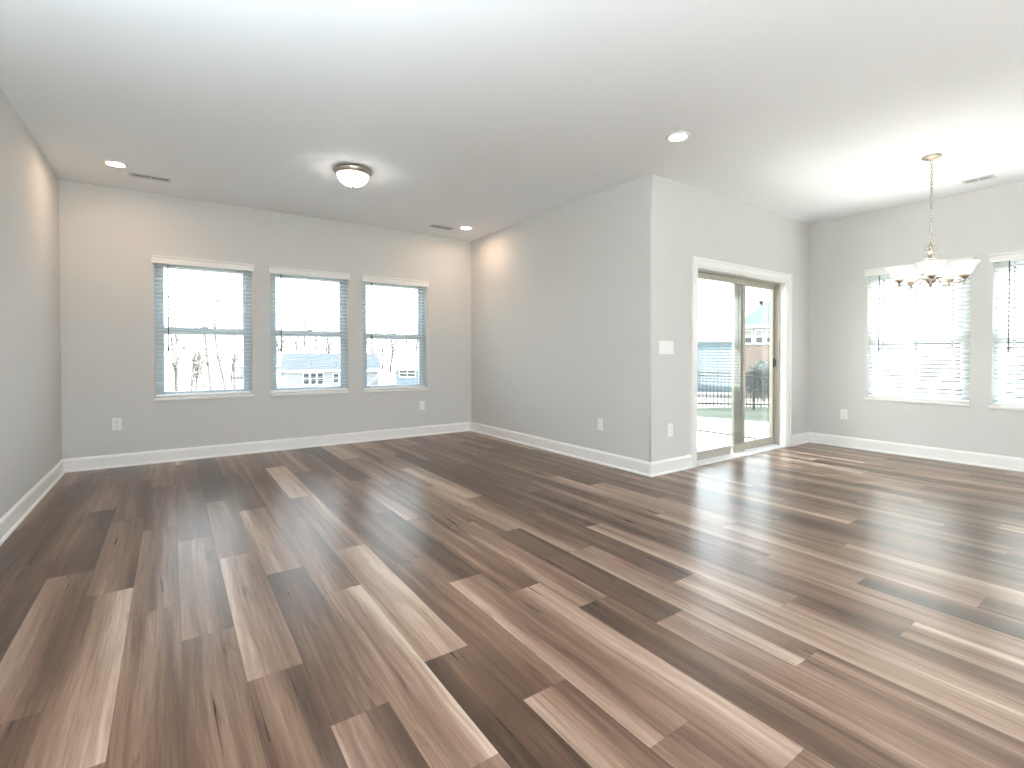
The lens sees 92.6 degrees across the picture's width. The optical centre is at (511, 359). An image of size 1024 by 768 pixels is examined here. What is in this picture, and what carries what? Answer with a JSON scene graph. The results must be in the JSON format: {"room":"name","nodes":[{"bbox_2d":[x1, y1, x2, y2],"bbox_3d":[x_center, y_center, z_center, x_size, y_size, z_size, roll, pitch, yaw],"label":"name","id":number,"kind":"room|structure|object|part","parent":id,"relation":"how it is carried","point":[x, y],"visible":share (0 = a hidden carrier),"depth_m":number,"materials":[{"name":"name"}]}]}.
{"room":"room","nodes":[
{"label":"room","id":0,"kind":"room"},
{"bbox_2d":[0,88,61,517],"bbox_3d":[-1.730,-0.266,0.868,0.150,2.740,8.908,0,1,-35],"label":"wall","id":1,"kind":"structure","parent":0,"point":[30,332],"depth_m":3.49,"materials":[{"name":"white paint"}]},
{"bbox_2d":[0,460,64,545],"bbox_3d":[-1.694,1.038,0.986,0.026,0.128,8.730,0,1,-35],"label":"baseboard","id":2,"kind":"structure","parent":1,"relation":"attached to","point":[12,519],"depth_m":3.44,"materials":[{"name":"white paint"}]},
{"bbox_2d":[59,179,470,458],"bbox_3d":[-2.446,-0.329,5.889,4.716,2.740,0.150,0,1,-35],"label":"wall","id":3,"kind":"structure","parent":0,"point":[109,236],"depth_m":5.29,"materials":[{"name":"white paint"}]},
{"bbox_2d":[112,418,121,430],"bbox_3d":[-3.880,0.631,4.804,0.076,0.122,0.009,0,1,-35],"label":"wall outlet","id":4,"kind":"object","parent":3,"relation":"attached to","point":[116,422],"visible":1,"depth_m":4.80,"materials":[{"name":"white plastic"}]},
{"bbox_2d":[154,263,253,400],"bbox_3d":[-3.305,-0.314,5.273,0.906,1.454,0.162,0,1,-35],"label":"window","id":5,"kind":"structure","parent":3,"relation":"in","point":[159,351],"depth_m":5.23,"materials":[{"name":"white plastic"}]},
{"bbox_2d":[151,255,253,396],"bbox_3d":[-3.280,-0.343,5.237,0.922,1.441,0.097,0,1,-35],"label":"window blind","id":6,"kind":"object","parent":5,"relation":"attached to","point":[160,259],"visible":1,"depth_m":5.20,"materials":[{"name":"white plastic"}]},
{"bbox_3d":[-3.293,0.366,5.264,0.870,0.022,0.048,0,1,-35],"label":"rail","id":7,"kind":"part","parent":6,"relation":"part of","materials":[{"name":"white plastic"}]},
{"bbox_3d":[-3.293,-0.322,5.255,0.002,1.358,0.055,0,1,-35],"label":"ladder cord","id":8,"kind":"part","parent":6,"relation":"part of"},
{"bbox_3d":[-3.046,-0.324,5.427,0.002,1.358,0.055,0,1,-35],"label":"ladder cord","id":9,"kind":"part","parent":6,"relation":"part of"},
{"bbox_3d":[-3.342,-0.645,5.322,0.798,0.708,0.022,0,1,-35],"label":"sash","id":10,"kind":"part","parent":5,"relation":"part of","materials":[{"name":"white plastic"}]},
{"bbox_3d":[-3.326,0.009,5.308,0.798,0.704,0.024,0,1,-35],"label":"sash","id":11,"kind":"part","parent":5,"relation":"part of","materials":[{"name":"white plastic"}]},
{"bbox_3d":[-3.287,0.398,5.257,0.906,0.030,0.100,0,1,-35],"label":"sill","id":12,"kind":"part","parent":5,"relation":"part of","materials":[{"name":"white paint"}]},
{"bbox_2d":[62,422,470,472],"bbox_3d":[-2.406,0.978,5.825,4.389,0.128,0.026,0,1,-35],"label":"baseboard","id":13,"kind":"structure","parent":3,"relation":"attached to","point":[191,453],"depth_m":5.43,"materials":[{"name":"white paint"}]},
{"bbox_2d":[270,273,349,395],"bbox_3d":[-2.430,-0.315,5.883,0.906,1.456,0.162,0,1,-35],"label":"window","id":14,"kind":"structure","parent":3,"relation":"in","point":[273,344],"depth_m":5.90,"materials":[{"name":"white plastic"}]},
{"bbox_3d":[-2.466,-0.650,5.932,0.798,0.705,0.022,0,1,-35],"label":"sash","id":15,"kind":"part","parent":14,"relation":"part of","materials":[{"name":"white plastic"}]},
{"bbox_3d":[-2.451,0.006,5.918,0.798,0.709,0.024,0,1,-35],"label":"sash","id":16,"kind":"part","parent":14,"relation":"part of","materials":[{"name":"white plastic"}]},
{"bbox_2d":[268,266,350,392],"bbox_3d":[-2.405,-0.344,5.847,0.922,1.443,0.097,0,1,-35],"label":"window blind","id":17,"kind":"object","parent":14,"relation":"attached to","point":[271,269],"visible":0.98,"depth_m":5.82,"materials":[{"name":"white plastic"}]},
{"bbox_3d":[-2.663,-0.321,5.694,0.002,1.360,0.055,0,1,-35],"label":"ladder cord","id":18,"kind":"part","parent":17,"relation":"part of","materials":[{"name":"white fabric"}]},
{"bbox_3d":[-2.418,0.366,5.874,0.870,0.022,0.048,0,1,-35],"label":"rail","id":19,"kind":"part","parent":17,"relation":"part of","materials":[{"name":"white plastic"}]},
{"bbox_3d":[-2.171,-0.325,6.037,0.002,1.360,0.055,0,1,-35],"label":"ladder cord","id":20,"kind":"part","parent":17,"relation":"part of","materials":[{"name":"white fabric"}]},
{"bbox_3d":[-2.412,0.398,5.867,0.906,0.030,0.100,0,1,-35],"label":"sill","id":21,"kind":"part","parent":14,"relation":"part of","materials":[{"name":"white paint"}]},
{"bbox_2d":[362,282,427,392],"bbox_3d":[-1.558,-0.315,6.490,0.904,1.461,0.162,0,1,-35],"label":"window","id":22,"kind":"structure","parent":3,"relation":"in","point":[421,329],"depth_m":6.57,"materials":[{"name":"white plastic"}]},
{"bbox_3d":[-1.595,-0.647,6.539,0.796,0.715,0.022,0,1,-35],"label":"sash","id":23,"kind":"part","parent":22,"relation":"part of","materials":[{"name":"white plastic"}]},
{"bbox_3d":[-1.579,0.011,6.525,0.796,0.704,0.024,0,1,-35],"label":"sash","id":24,"kind":"part","parent":22,"relation":"part of","materials":[{"name":"white plastic"}]},
{"bbox_2d":[361,275,428,389],"bbox_3d":[-1.534,-0.344,6.454,0.920,1.448,0.097,0,1,-35],"label":"window blind","id":25,"kind":"object","parent":22,"relation":"attached to","point":[364,278],"visible":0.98,"depth_m":6.43,"materials":[{"name":"white plastic"}]},
{"bbox_3d":[-1.792,-0.321,6.301,0.002,1.365,0.055,0,1,-35],"label":"ladder cord","id":26,"kind":"part","parent":25,"relation":"part of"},
{"bbox_3d":[-1.546,-0.323,6.472,0.002,1.365,0.055,0,1,-35],"label":"ladder cord","id":27,"kind":"part","parent":25,"relation":"part of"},
{"bbox_3d":[-1.546,0.368,6.481,0.868,0.022,0.048,0,1,-35],"label":"rail","id":28,"kind":"part","parent":25,"relation":"part of","materials":[{"name":"white plastic"}]},
{"bbox_3d":[-1.300,-0.325,6.644,0.002,1.365,0.055,0,1,-35],"label":"ladder cord","id":29,"kind":"part","parent":25,"relation":"part of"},
{"bbox_3d":[-1.540,0.400,6.474,0.904,0.030,0.100,0,1,-35],"label":"sill","id":30,"kind":"part","parent":22,"relation":"part of","materials":[{"name":"white paint"}]},
{"bbox_2d":[419,401,424,409],"bbox_3d":[-1.223,0.622,6.655,0.076,0.122,0.009,0,1,-35],"label":"wall outlet","id":31,"kind":"object","parent":3,"relation":"attached to","point":[421,403],"visible":1,"depth_m":6.65,"materials":[{"name":"white plastic"}]},
{"bbox_2d":[0,431,1023,767],"bbox_3d":[1.342,1.146,3.118,7.744,0.140,9.058,0,1,-35],"label":"floor","id":32,"kind":"structure","parent":0,"point":[467,599],"depth_m":2.12,"materials":[{"name":"brown wood"}]},
{"bbox_2d":[0,0,1023,240],"bbox_3d":[1.342,-1.764,3.082,7.744,0.200,9.058,0,1,-35],"label":"ceiling","id":33,"kind":"structure","parent":0,"point":[488,117],"depth_m":3.09,"materials":[{"name":"white paint"}]},
{"bbox_2d":[102,160,128,167],"bbox_3d":[-3.397,-1.673,4.191,0.182,0.008,0.182,0,1,-35],"label":"recessed light","id":34,"kind":"object","parent":33,"relation":"in","point":[116,164],"visible":1,"depth_m":4.18,"materials":[{"name":"white paint"}]},
{"bbox_2d":[129,172,170,182],"bbox_3d":[-3.327,-1.678,4.502,0.310,0.006,0.124,0,1,-35],"label":"ceiling vent","id":35,"kind":"object","parent":33,"relation":"in","point":[131,174],"visible":1,"depth_m":4.50,"materials":[{"name":"white metal"}]},
{"bbox_2d":[334,163,371,187],"bbox_3d":[-1.407,-1.597,4.329,0.320,0.162,0.320,0,1,-35],"label":"flush light","id":36,"kind":"object","parent":33,"relation":"attached to","point":[352,175],"visible":1,"depth_m":4.24,"materials":[{"name":"white glass"}]},
{"bbox_3d":[-1.407,-1.583,4.329,0.260,0.092,0.260,0,1,-35],"label":"lamp shade","id":37,"kind":"part","parent":36,"relation":"part of","materials":[{"name":"white glass"}]},
{"bbox_2d":[429,225,454,229],"bbox_3d":[-0.901,-1.700,6.286,0.310,0.006,0.124,0,1,-35],"label":"ceiling vent","id":38,"kind":"object","parent":33,"relation":"in","point":[432,226],"visible":1,"depth_m":6.29,"materials":[{"name":"white metal"}]},
{"bbox_2d":[459,226,472,229],"bbox_3d":[-0.595,-1.700,6.324,0.182,0.008,0.182,0,1,-35],"label":"recessed light","id":39,"kind":"object","parent":33,"relation":"in","point":[462,227],"visible":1,"depth_m":6.32,"materials":[{"name":"white paint"}]},
{"bbox_2d":[665,132,690,142],"bbox_3d":[1.245,-1.667,3.669,0.182,0.008,0.182,0,1,-35],"label":"recessed light","id":40,"kind":"object","parent":33,"relation":"in","point":[676,137],"visible":1,"depth_m":3.66,"materials":[{"name":"white paint"}]},
{"bbox_2d":[886,153,980,290],"bbox_3d":[3.447,-1.136,4.023,0.589,1.078,0.569,1,1,39],"label":"chandelier","id":41,"kind":"object","parent":33,"relation":"hanging from","point":[931,267],"visible":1,"depth_m":4.03,"materials":[{"name":"silver metal"}]},
{"bbox_3d":[3.261,-0.726,4.120,0.186,0.102,0.186,0,1,-35],"label":"lamp shade","id":42,"kind":"part","parent":41,"relation":"part of","materials":[{"name":"white glass"}]},
{"bbox_3d":[3.346,-0.646,4.088,0.188,0.067,0.011,0,1,21],"label":"arm","id":43,"kind":"part","parent":41,"relation":"part of","materials":[{"name":"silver metal"}]},
{"bbox_3d":[3.471,-0.728,4.256,0.186,0.102,0.186,0,1,-35],"label":"lamp shade","id":44,"kind":"part","parent":41,"relation":"part of","materials":[{"name":"white glass"}]},
{"bbox_3d":[3.459,-1.305,4.037,0.012,0.670,0.012,0,1,-35],"label":"lamp cord","id":45,"kind":"part","parent":41,"relation":"part of","materials":[{"name":"silver metal"}]},
{"bbox_3d":[3.459,-1.305,4.037,0.014,0.683,0.014,0,1,10],"label":"chain","id":46,"kind":"part","parent":41,"relation":"part of","materials":[{"name":"silver metal"}]},
{"bbox_3d":[3.326,-0.723,3.879,0.186,0.102,0.186,0,1,-35],"label":"lamp shade","id":47,"kind":"part","parent":41,"relation":"part of","materials":[{"name":"white glass"}]},
{"bbox_3d":[3.664,-0.726,4.099,0.186,0.102,0.186,0,1,-35],"label":"lamp shade","id":48,"kind":"part","parent":41,"relation":"part of","materials":[{"name":"white glass"}]},
{"bbox_3d":[3.526,-0.644,3.943,0.011,0.067,0.188,0,1,-33],"label":"arm","id":49,"kind":"part","parent":41,"relation":"part of","materials":[{"name":"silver metal"}]},
{"bbox_3d":[3.575,-0.723,3.866,0.186,0.102,0.186,0,1,-35],"label":"lamp shade","id":50,"kind":"part","parent":41,"relation":"part of","materials":[{"name":"white glass"}]},
{"bbox_2d":[961,174,996,183],"bbox_3d":[4.341,-1.678,4.551,0.124,0.006,0.220,0,1,-35],"label":"ceiling vent","id":51,"kind":"object","parent":33,"relation":"in","point":[991,176],"visible":1,"depth_m":4.54,"materials":[{"name":"white metal"}]},
{"bbox_2d":[471,174,649,461],"bbox_3d":[0.392,-0.328,5.809,0.150,2.740,3.226,0,1,-35],"label":"wall","id":52,"kind":"structure","parent":0,"point":[560,298],"depth_m":5.33,"materials":[{"name":"white paint"}]},
{"bbox_2d":[470,422,692,476],"bbox_3d":[0.576,0.977,5.930,0.624,0.128,3.264,0,1,-35],"label":"baseboard","id":53,"kind":"structure","parent":52,"relation":"attached to","point":[656,468],"depth_m":5.02,"materials":[{"name":"white paint"}]},
{"bbox_2d":[597,418,602,430],"bbox_3d":[0.894,0.656,4.961,0.009,0.122,0.076,0,1,-35],"label":"wall outlet","id":54,"kind":"object","parent":52,"relation":"attached to","point":[599,421],"visible":1,"depth_m":4.96,"materials":[{"name":"white plastic"}]},
{"bbox_2d":[651,174,809,461],"bbox_3d":[2.464,-0.322,5.363,3.016,2.740,0.150,0,1,-35],"label":"wall","id":55,"kind":"structure","parent":0,"point":[688,221],"depth_m":4.77,"materials":[{"name":"white paint"}]},
{"bbox_2d":[649,174,651,461],"bbox_3d":[1.263,-0.311,4.450,0.025,2.740,0.025,0,1,10],"label":"trim","id":56,"kind":"structure","parent":55,"relation":"attached to","point":[650,174],"depth_m":4.44,"materials":[{"name":"white paint"}]},
{"bbox_2d":[659,341,673,353],"bbox_3d":[1.434,-0.115,4.551,0.204,0.113,0.009,0,1,-35],"label":"light switch","id":57,"kind":"object","parent":55,"relation":"attached to","point":[665,347],"visible":1,"depth_m":4.55,"materials":[{"name":"white plastic"}]},
{"bbox_2d":[668,423,672,436],"bbox_3d":[1.490,0.661,4.599,0.076,0.122,0.009,0,1,-35],"label":"wall outlet","id":58,"kind":"object","parent":55,"relation":"attached to","point":[670,426],"visible":1,"depth_m":4.60,"materials":[{"name":"white plastic"}]},
{"bbox_2d":[697,266,786,465],"bbox_3d":[2.500,0.080,5.410,1.795,2.035,0.202,0,1,-35],"label":"door","id":59,"kind":"structure","parent":55,"relation":"in","point":[739,447],"depth_m":5.55,"materials":[{"name":"white paint"}]},
{"bbox_3d":[2.196,0.066,5.211,1.000,1.920,0.028,0,1,-35],"label":"sliding panel","id":60,"kind":"part","parent":59,"relation":"part of","materials":[{"name":"clear glass"}]},
{"bbox_3d":[2.819,0.060,5.699,0.870,1.920,0.028,0,1,-35],"label":"fixed panel","id":61,"kind":"part","parent":59,"relation":"part of","materials":[{"name":"clear glass"}]},
{"bbox_2d":[691,256,792,467],"bbox_3d":[2.557,0.017,5.327,1.951,2.063,0.021,0,1,-35],"label":"trim","id":62,"kind":"structure","parent":55,"relation":"attached to","point":[696,261],"depth_m":4.95,"materials":[{"name":"white paint"}]},
{"bbox_2d":[791,432,809,445],"bbox_3d":[3.544,0.976,6.024,0.452,0.128,0.026,0,1,-35],"label":"baseboard","id":63,"kind":"structure","parent":55,"relation":"attached to","point":[802,438],"depth_m":6.02,"materials":[{"name":"white paint"}]},
{"bbox_2d":[808,181,1023,457],"bbox_3d":[5.383,-0.304,3.941,0.150,2.740,5.820,0,1,-35],"label":"wall","id":64,"kind":"structure","parent":0,"point":[978,224],"depth_m":5.37,"materials":[{"name":"white paint"}]},
{"bbox_2d":[840,409,847,419],"bbox_3d":[3.966,0.654,5.848,0.009,0.122,0.076,0,1,-35],"label":"wall outlet","id":65,"kind":"object","parent":64,"relation":"attached to","point":[843,413],"visible":1,"depth_m":5.85,"materials":[{"name":"white plastic"}]},
{"bbox_2d":[808,432,1023,471],"bbox_3d":[5.311,1.002,3.908,0.026,0.128,5.519,0,1,-35],"label":"baseboard","id":66,"kind":"structure","parent":64,"relation":"attached to","point":[941,454],"depth_m":5.21,"materials":[{"name":"white paint"}]},
{"bbox_2d":[864,274,970,405],"bbox_3d":[4.405,-0.275,5.321,0.162,1.474,0.916,0,1,-35],"label":"window","id":67,"kind":"structure","parent":64,"relation":"in","point":[869,397],"depth_m":5.30,"materials":[{"name":"white plastic"}]},
{"bbox_3d":[4.380,0.448,5.313,0.100,0.030,0.916,0,1,-35],"label":"sill","id":68,"kind":"part","parent":67,"relation":"part of","materials":[{"name":"white paint"}]},
{"bbox_3d":[4.436,0.072,5.347,0.024,0.677,0.808,0,1,-35],"label":"sash","id":69,"kind":"part","parent":67,"relation":"part of","materials":[{"name":"white plastic"}]},
{"bbox_3d":[4.458,-0.592,5.354,0.022,0.755,0.808,0,1,-35],"label":"sash","id":70,"kind":"part","parent":67,"relation":"part of","materials":[{"name":"white plastic"}]},
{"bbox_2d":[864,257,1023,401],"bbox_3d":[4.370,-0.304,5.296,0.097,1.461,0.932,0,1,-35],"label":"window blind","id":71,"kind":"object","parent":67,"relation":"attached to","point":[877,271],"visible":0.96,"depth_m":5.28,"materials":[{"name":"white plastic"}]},
{"bbox_3d":[4.387,-0.282,5.309,0.055,1.378,0.002,0,1,-35],"label":"ladder cord","id":72,"kind":"part","parent":71,"relation":"part of","materials":[{"name":"white fabric"}]},
{"bbox_3d":[4.388,0.416,5.318,0.048,0.022,0.880,0,1,-35],"label":"rail","id":73,"kind":"part","parent":71,"relation":"part of","materials":[{"name":"white plastic"}]},
{"bbox_2d":[912,331,960,356],"bbox_3d":[11.203,-0.396,12.918,0.018,0.700,1.000,0,1,-35],"label":"shade","id":74,"kind":"object","parent":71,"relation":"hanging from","point":[953,355],"depth_m":12.91,"materials":[{"name":"white plastic"}]},
{"bbox_3d":[4.559,-0.279,5.063,0.055,1.378,0.002,0,1,-35],"label":"ladder cord","id":75,"kind":"part","parent":71,"relation":"part of","materials":[{"name":"white fabric"}]},
{"bbox_2d":[989,259,1023,410],"bbox_3d":[5.006,-0.261,4.458,0.162,1.480,0.918,0,1,-35],"label":"window","id":76,"kind":"structure","parent":64,"relation":"in","point":[1008,407],"depth_m":4.79,"materials":[{"name":"white plastic"}]},
{"bbox_2d":[989,250,1023,405],"bbox_3d":[4.971,-0.290,4.433,0.097,1.467,0.934,0,1,-35],"label":"window blind","id":77,"kind":"object","parent":76,"relation":"attached to","point":[1017,255],"visible":1,"depth_m":4.72,"materials":[{"name":"white plastic"}]},
{"bbox_3d":[4.989,0.432,4.455,0.048,0.022,0.882,0,1,-35],"label":"rail","id":78,"kind":"part","parent":77,"relation":"part of","materials":[{"name":"white plastic"}]},
{"bbox_3d":[4.817,-0.272,4.692,0.055,1.384,0.002,0,1,-35],"label":"ladder cord","id":79,"kind":"part","parent":77,"relation":"part of","materials":[{"name":"white fabric"}]},
{"bbox_3d":[4.981,0.464,4.449,0.100,0.030,0.918,0,1,-35],"label":"sill","id":80,"kind":"part","parent":76,"relation":"part of","materials":[{"name":"white paint"}]},
{"bbox_3d":[5.059,-0.582,4.491,0.022,0.755,0.810,0,1,-35],"label":"sash","id":81,"kind":"part","parent":76,"relation":"part of","materials":[{"name":"white plastic"}]},
{"bbox_3d":[5.037,0.085,4.484,0.024,0.683,0.810,0,1,-35],"label":"sash","id":82,"kind":"part","parent":76,"relation":"part of","materials":[{"name":"white plastic"}]},
{"label":"outside","id":83,"kind":"structure","parent":0,"visible":0},
{"bbox_2d":[164,354,768,437],"bbox_3d":[2.960,2.336,4.528,440.000,4.620,440.000,0,1,-35],"label":"ground","id":84,"kind":"structure","parent":83,"point":[716,419],"depth_m":64.09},
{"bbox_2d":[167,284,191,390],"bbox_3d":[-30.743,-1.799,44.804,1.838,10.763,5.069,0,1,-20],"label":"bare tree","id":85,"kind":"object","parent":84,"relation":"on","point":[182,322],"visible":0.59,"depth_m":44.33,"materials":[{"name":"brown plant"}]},
{"bbox_2d":[164,299,199,390],"bbox_3d":[-34.215,-1.204,50.617,4.805,10.203,1.742,0,1,-30],"label":"bare tree","id":86,"kind":"object","parent":84,"relation":"on","point":[185,345],"visible":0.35,"depth_m":50.23,"materials":[{"name":"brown plant"}]},
{"bbox_2d":[172,335,204,385],"bbox_3d":[-43.067,-0.715,66.097,3.366,8.682,5.490,0,1,1],"label":"bare tree","id":87,"kind":"object","parent":84,"relation":"on","point":[172,335],"visible":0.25,"depth_m":66.05,"materials":[{"name":"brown plant"}]},
{"bbox_2d":[187,342,204,388],"bbox_3d":[-40.426,0.082,62.095,2.604,7.503,1.992,0,1,-10],"label":"bare tree","id":88,"kind":"object","parent":84,"relation":"on","point":[191,342],"visible":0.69,"depth_m":62.29,"materials":[{"name":"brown plant"}]},
{"bbox_2d":[164,270,233,389],"bbox_3d":[-13.275,-1.609,20.290,2.941,7.688,4.442,0,1,-16],"label":"bare tree","id":89,"kind":"object","parent":84,"relation":"on","point":[207,352],"visible":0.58,"depth_m":20.47,"materials":[{"name":"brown plant"}]},
{"bbox_2d":[187,323,213,390],"bbox_3d":[-23.042,-0.199,36.457,2.294,6.611,1.755,0,1,35],"label":"bare tree","id":90,"kind":"object","parent":84,"relation":"on","point":[198,356],"visible":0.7,"depth_m":36.64,"materials":[{"name":"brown plant"}]},
{"bbox_2d":[191,340,211,390],"bbox_3d":[-35.528,0.242,56.239,2.682,7.729,2.052,0,1,-10],"label":"bare tree","id":91,"kind":"object","parent":84,"relation":"on","point":[198,340],"visible":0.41,"depth_m":55.95,"materials":[{"name":"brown plant"}]},
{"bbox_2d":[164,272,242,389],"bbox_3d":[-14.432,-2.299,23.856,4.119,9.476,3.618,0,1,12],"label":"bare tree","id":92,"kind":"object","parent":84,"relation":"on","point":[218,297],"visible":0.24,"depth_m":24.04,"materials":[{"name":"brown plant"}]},
{"bbox_2d":[212,335,242,382],"bbox_3d":[-40.431,-0.945,70.716,3.446,8.888,5.620,1,1,35],"label":"bare tree","id":93,"kind":"object","parent":84,"relation":"on","point":[220,335],"visible":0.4,"depth_m":70.81,"materials":[{"name":"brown plant"}]},
{"bbox_2d":[218,317,242,388],"bbox_3d":[-31.303,-0.800,55.033,3.106,9.496,5.596,0,1,-32],"label":"bare tree","id":94,"kind":"object","parent":84,"relation":"on","point":[235,355],"visible":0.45,"depth_m":55.25,"materials":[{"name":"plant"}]},
{"bbox_2d":[237,351,300,378],"bbox_3d":[-39.268,1.315,84.683,14.409,5.700,11.328,0,1,-35],"label":"house","id":95,"kind":"structure","parent":84,"relation":"on","point":[280,375],"depth_m":81.61,"materials":[{"name":"white"}]},
{"bbox_2d":[276,305,293,350],"bbox_3d":[-43.743,-4.261,90.685,6.065,14.014,4.066,0,1,25],"label":"bare tree","id":96,"kind":"object","parent":84,"relation":"on","point":[278,305],"visible":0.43,"depth_m":90.14,"materials":[{"name":"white plant"}]},
{"bbox_2d":[284,317,306,350],"bbox_3d":[-49.779,-4.993,112.435,5.259,13.563,8.575,0,1,33],"label":"bare tree","id":97,"kind":"object","parent":84,"relation":"on","point":[298,338],"visible":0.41,"depth_m":112.46,"materials":[{"name":"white plant"}]},
{"bbox_2d":[288,319,303,348],"bbox_3d":[-52.691,-5.342,120.064,8.618,13.631,5.285,0,1,-11],"label":"bare tree","id":98,"kind":"object","parent":84,"relation":"on","point":[288,319],"visible":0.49,"depth_m":120.65,"materials":[{"name":"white plant"}]},
{"bbox_2d":[300,302,308,352],"bbox_3d":[-41.688,-4.995,97.093,4.345,14.979,6.482,0,1,-2],"label":"bare tree","id":99,"kind":"object","parent":84,"relation":"on","point":[303,320],"visible":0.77,"depth_m":97.88,"materials":[{"name":"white plant"}]},
{"bbox_2d":[305,304,331,352],"bbox_3d":[-43.491,-5.419,107.839,9.453,14.952,5.797,0,1,-2],"label":"bare tree","id":100,"kind":"object","parent":84,"relation":"on","point":[315,339],"visible":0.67,"depth_m":107.35,"materials":[{"name":"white plant"}]},
{"bbox_2d":[312,310,328,352],"bbox_3d":[-49.324,-6.662,128.331,6.796,15.704,4.556,0,1,-30],"label":"bare tree","id":101,"kind":"object","parent":84,"relation":"on","point":[314,310],"visible":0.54,"depth_m":127.84,"materials":[{"name":"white plant"}]},
{"bbox_2d":[303,305,338,352],"bbox_3d":[-35.541,-4.307,94.517,5.420,13.980,8.839,0,1,28],"label":"bare tree","id":102,"kind":"object","parent":84,"relation":"on","point":[327,327],"visible":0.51,"depth_m":94.53,"materials":[{"name":"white plant"}]},
{"bbox_2d":[323,313,334,352],"bbox_3d":[-43.568,-5.368,115.691,9.013,14.255,5.527,1,1,44],"label":"bare tree","id":103,"kind":"object","parent":84,"relation":"on","point":[326,348],"visible":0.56,"depth_m":115.83,"materials":[{"name":"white plant"}]},
{"bbox_2d":[279,353,381,387],"bbox_3d":[-23.869,1.786,64.890,11.860,5.250,9.860,0,1,-21],"label":"house","id":104,"kind":"structure","parent":84,"relation":"on","point":[320,368],"depth_m":60.71,"materials":[{"name":"white"}]},
{"bbox_2d":[375,312,393,368],"bbox_3d":[-28.969,-4.484,108.027,3.889,13.404,5.801,-1,1,-39],"label":"bare tree","id":105,"kind":"object","parent":84,"relation":"on","point":[381,312],"visible":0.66,"depth_m":107.21,"materials":[{"name":"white plant"}]},
{"bbox_2d":[385,313,400,357],"bbox_3d":[-33.173,-6.428,133.874,9.526,15.067,5.842,0,1,20],"label":"bare tree","id":106,"kind":"object","parent":84,"relation":"on","point":[396,313],"visible":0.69,"depth_m":133.52,"materials":[{"name":"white plant"}]},
{"bbox_2d":[389,313,408,372],"bbox_3d":[-21.935,-3.528,98.075,4.051,12.367,3.827,1,1,41],"label":"bare tree","id":107,"kind":"object","parent":84,"relation":"on","point":[401,313],"visible":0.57,"depth_m":97.94,"materials":[{"name":"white plant"}]},
{"bbox_2d":[392,353,418,384],"bbox_3d":[-10.932,1.693,66.330,9.860,5.400,8.860,0,1,-11],"label":"house","id":108,"kind":"structure","parent":84,"relation":"on","point":[408,361],"depth_m":61.99,"materials":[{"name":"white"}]},
{"bbox_2d":[400,314,410,351],"bbox_3d":[-25.474,-5.864,117.049,4.475,15.426,6.675,0,1,-8],"label":"bare tree","id":109,"kind":"object","parent":84,"relation":"on","point":[404,314],"visible":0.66,"depth_m":117.86,"materials":[{"name":"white plant"}]},
{"bbox_2d":[401,317,417,351],"bbox_3d":[-21.598,-3.670,104.514,7.690,12.163,4.716,0,1,-14],"label":"bare tree","id":110,"kind":"object","parent":84,"relation":"on","point":[401,317],"visible":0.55,"depth_m":104.49,"materials":[{"name":"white plant"}]},
{"bbox_2d":[697,316,731,392],"bbox_3d":[18.416,-0.676,51.700,10.860,8.100,8.860,0,1,25],"label":"house","id":111,"kind":"structure","parent":84,"relation":"on","point":[714,351],"depth_m":46.93,"materials":[{"name":"white"}]},
{"bbox_2d":[697,429,758,450],"bbox_3d":[1.708,1.223,6.818,3.141,0.215,2.990,0,1,-35],"label":"patio slab","id":112,"kind":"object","parent":84,"relation":"on","point":[706,439],"visible":0.12,"depth_m":6.93,"materials":[{"name":"concrete"}]},
{"bbox_2d":[697,370,768,409],"bbox_3d":[4.877,1.023,16.019,10.221,1.532,0.090,0,1,0],"label":"metal fence","id":113,"kind":"object","parent":84,"relation":"on","point":[753,404],"visible":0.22,"depth_m":16.00,"materials":[{"name":"black metal"}]},
{"bbox_3d":[7.917,1.025,16.012,0.090,1.425,0.090,0,1,-35],"label":"post","id":114,"kind":"part","parent":113,"relation":"part of","materials":[{"name":"black metal"}]},
{"bbox_3d":[8.930,1.009,16.009,2.026,1.194,0.030,0,1,0],"label":"picket panel","id":115,"kind":"part","parent":113,"relation":"part of","materials":[{"name":"black metal"}]},
{"bbox_2d":[740,300,769,398],"bbox_3d":[19.777,-1.561,32.296,9.260,8.250,9.860,0,1,25],"label":"house","id":116,"kind":"structure","parent":84,"relation":"on","point":[757,323],"depth_m":29.66,"materials":[{"name":"orange"}]},
{"bbox_3d":[14.416,-1.215,29.821,0.340,0.360,0.018,0,1,25],"label":"pane","id":117,"kind":"part","parent":116,"relation":"part of","materials":[{"name":"grey glass"}]},
{"bbox_2d":[745,331,751,335],"bbox_3d":[14.416,-1.575,29.817,0.340,0.360,0.018,0,1,25],"label":"shade","id":118,"kind":"object","parent":116,"relation":"hanging from","point":[747,333],"depth_m":29.81,"materials":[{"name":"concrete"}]},
{"bbox_3d":[14.941,-1.212,29.575,0.340,0.360,0.018,0,1,25],"label":"pane","id":119,"kind":"part","parent":116,"relation":"part of","materials":[{"name":"grey glass"}]},
{"bbox_2d":[756,331,761,335],"bbox_3d":[14.941,-1.572,29.570,0.340,0.360,0.018,0,1,25],"label":"shade","id":120,"kind":"object","parent":116,"relation":"hanging from","point":[758,333],"depth_m":29.56,"materials":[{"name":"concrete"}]},
{"bbox_2d":[745,359,768,400],"bbox_3d":[12.819,1.063,24.936,1.873,2.179,1.808,0,1,-35],"label":"shrub","id":121,"kind":"object","parent":84,"relation":"on","point":[761,363],"visible":0.49,"depth_m":24.74,"materials":[{"name":"green plant"}]}
]}

